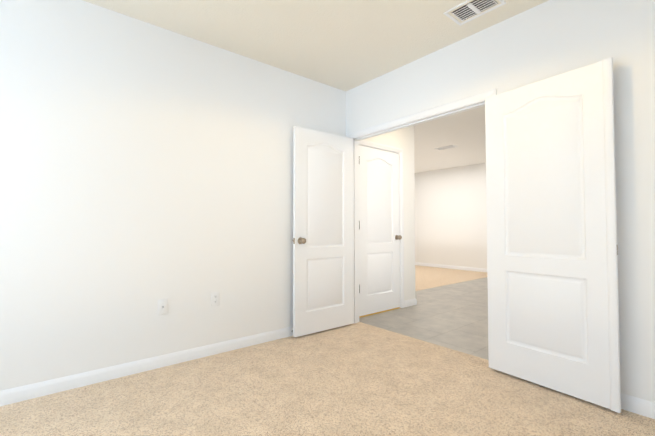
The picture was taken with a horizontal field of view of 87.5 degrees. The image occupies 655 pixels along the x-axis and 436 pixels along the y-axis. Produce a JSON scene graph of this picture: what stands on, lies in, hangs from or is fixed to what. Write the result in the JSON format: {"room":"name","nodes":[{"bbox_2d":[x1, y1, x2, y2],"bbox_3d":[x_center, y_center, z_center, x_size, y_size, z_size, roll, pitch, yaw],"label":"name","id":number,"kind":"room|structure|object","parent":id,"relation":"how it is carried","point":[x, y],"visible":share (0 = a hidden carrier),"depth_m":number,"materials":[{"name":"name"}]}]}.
{"room":"empty bedroom","nodes":[
{"label":"empty bedroom","id":0,"kind":"room"},
{"bbox_2d":[0,0,345,390],"bbox_3d":[-1.442,-0.175,2.585,4.440,2.620,0.120,1,-2,-40],"label":"wall","id":1,"kind":"structure","parent":0,"point":[145,167],"depth_m":2.52,"materials":[{"name":"white paint"}]},
{"bbox_2d":[0,326,292,405],"bbox_3d":[-1.397,1.089,2.495,4.200,0.087,0.021,1,-2,-40],"label":"baseboard","id":2,"kind":"structure","parent":1,"relation":"attached to","point":[22,393],"depth_m":2.47,"materials":[{"name":"white wood"}]},
{"bbox_2d":[158,299,167,314],"bbox_3d":[-1.259,0.681,2.623,0.070,0.115,0.018,1,-2,-40],"label":"plate","id":3,"kind":"object","parent":1,"relation":"attached to","point":[162,306],"visible":1,"depth_m":2.62,"materials":[{"name":"white plastic"}]},
{"bbox_2d":[211,292,219,305],"bbox_3d":[-0.945,0.684,2.891,0.070,0.115,0.008,1,-2,-40],"label":"electrical outlet","id":4,"kind":"object","parent":1,"relation":"attached to","point":[215,298],"visible":1,"depth_m":2.89,"materials":[{"name":"white plastic"}]},
{"bbox_2d":[83,0,548,172],"bbox_3d":[0.775,-1.498,4.258,9.940,0.120,7.640,1,-2,-40],"label":"ceiling","id":5,"kind":"structure","parent":0,"point":[345,45],"depth_m":2.75,"materials":[{"name":"white paint"}]},
{"bbox_2d":[435,145,458,149],"bbox_3d":[2.310,-1.366,6.649,0.202,0.008,0.402,1,-2,-40],"label":"ceiling vent","id":6,"kind":"object","parent":5,"relation":"in","point":[447,147],"visible":1,"depth_m":6.63,"materials":[{"name":"white plastic"}]},
{"bbox_2d":[443,0,505,25],"bbox_3d":[1.040,-1.486,2.429,0.237,0.008,0.342,1,-2,-40],"label":"ceiling vent","id":7,"kind":"object","parent":5,"relation":"in","point":[470,9],"visible":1,"depth_m":2.44,"materials":[{"name":"white plastic"}]},
{"bbox_2d":[0,322,654,435],"bbox_3d":[-0.185,1.151,1.043,4.450,0.120,4.040,1,-2,-40],"label":"floor","id":8,"kind":"structure","parent":0,"point":[359,379],"depth_m":2.10,"materials":[{"name":"beige carpet"}]},
{"bbox_2d":[364,126,414,300],"bbox_3d":[0.709,-0.122,4.424,1.220,2.620,0.120,1,-2,-40],"label":"wall","id":9,"kind":"structure","parent":0,"point":[403,139],"depth_m":4.67,"materials":[{"name":"white paint"}]},
{"bbox_2d":[359,144,400,307],"bbox_3d":[0.625,0.148,4.346,0.810,2.075,0.122,1,-2,-40],"label":"door frame","id":10,"kind":"structure","parent":9,"relation":"attached to","point":[399,192],"depth_m":4.55,"materials":[{"name":"white wood"}]},
{"bbox_2d":[359,145,401,315],"bbox_3d":[0.671,0.149,4.281,0.772,2.032,0.110,1,-2,-40],"label":"closet door","id":11,"kind":"structure","parent":9,"relation":"in","point":[380,237],"depth_m":4.29,"materials":[{"name":"white wood"}]},
{"bbox_2d":[359,140,402,152],"bbox_3d":[0.668,-0.906,4.323,0.898,0.057,0.018,1,-2,-40],"label":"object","id":12,"kind":"structure","parent":9,"relation":"attached to","point":[378,145],"depth_m":4.31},
{"bbox_2d":[400,150,403,307],"bbox_3d":[0.992,0.132,4.563,0.057,2.119,0.018,1,-2,-40],"label":"trim","id":13,"kind":"structure","parent":9,"relation":"attached to","point":[402,235],"depth_m":4.55,"materials":[{"name":"white wood"}]},
{"bbox_2d":[404,298,416,304],"bbox_3d":[0.089,1.192,6.099,0.014,0.087,3.573,1,-2,-40],"label":"baseboard","id":14,"kind":"structure","parent":9,"relation":"attached to","point":[410,302],"depth_m":4.66,"materials":[{"name":"white wood"}]},
{"bbox_2d":[359,277,488,359],"bbox_3d":[3.084,1.261,4.883,5.490,0.120,3.370,1,-2,-40],"label":"floor","id":15,"kind":"structure","parent":0,"point":[453,316],"depth_m":4.01,"materials":[{"name":"grey tile"}]},
{"bbox_2d":[359,307,399,317],"bbox_3d":[0.646,1.176,4.291,0.770,0.016,0.046,1,-2,-40],"label":"threshold","id":16,"kind":"object","parent":15,"relation":"on","point":[378,312],"visible":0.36,"depth_m":4.25,"materials":[{"name":"brown wood"}]},
{"bbox_2d":[415,265,486,290],"bbox_3d":[1.026,1.331,7.358,5.490,0.122,3.070,1,-2,-40],"label":"floor","id":17,"kind":"structure","parent":0,"point":[426,277],"depth_m":7.45,"materials":[{"name":"beige carpet"}]},
{"bbox_2d":[415,163,486,268],"bbox_3d":[4.168,-0.025,7.818,0.120,2.620,6.440,1,-2,-40],"label":"wall","id":18,"kind":"structure","parent":0,"point":[450,217],"depth_m":8.85,"materials":[{"name":"white paint"}]},
{"bbox_2d":[415,262,486,271],"bbox_3d":[4.116,1.239,7.739,0.013,0.087,6.200,1,-2,-40],"label":"baseboard","id":19,"kind":"structure","parent":18,"relation":"attached to","point":[416,263],"depth_m":8.83,"materials":[{"name":"white wood"}]},
{"bbox_2d":[346,0,654,402],"bbox_3d":[1.472,-0.179,2.459,0.120,2.620,3.800,1,-2,-40],"label":"wall","id":20,"kind":"structure","parent":0,"point":[546,40],"depth_m":2.10,"materials":[{"name":"white paint"}]},
{"bbox_2d":[292,126,353,336],"bbox_3d":[-0.024,0.128,3.539,0.783,2.032,0.184,1,-2,-39],"label":"door","id":21,"kind":"structure","parent":20,"relation":"in","point":[322,240],"depth_m":3.50,"materials":[{"name":"painted wood"},{"name":"satin nickel"}]},
{"bbox_2d":[353,100,484,323],"bbox_3d":[0.803,0.117,3.255,0.122,2.075,1.577,1,-2,-40],"label":"door frame","id":22,"kind":"structure","parent":20,"relation":"attached to","point":[454,111],"depth_m":3.82,"materials":[{"name":"white wood"}]},
{"bbox_2d":[346,88,495,137],"bbox_3d":[0.750,-0.937,3.241,0.018,0.057,1.665,1,-2,-40],"label":"trim","id":23,"kind":"structure","parent":20,"relation":"attached to","point":[449,106],"depth_m":3.07,"materials":[{"name":"white wood"}]},
{"bbox_2d":[485,57,620,412],"bbox_3d":[1.444,0.093,2.291,0.063,2.032,0.786,1,-2,-35],"label":"door","id":24,"kind":"structure","parent":20,"relation":"in","point":[552,282],"depth_m":2.21,"materials":[{"name":"white wood"}]},
{"bbox_2d":[621,393,654,418],"bbox_3d":[1.953,1.068,1.739,0.014,0.087,2.094,1,-2,-40],"label":"baseboard","id":25,"kind":"structure","parent":20,"relation":"attached to","point":[642,407],"depth_m":1.95,"materials":[{"name":"white wood"}]}
]}

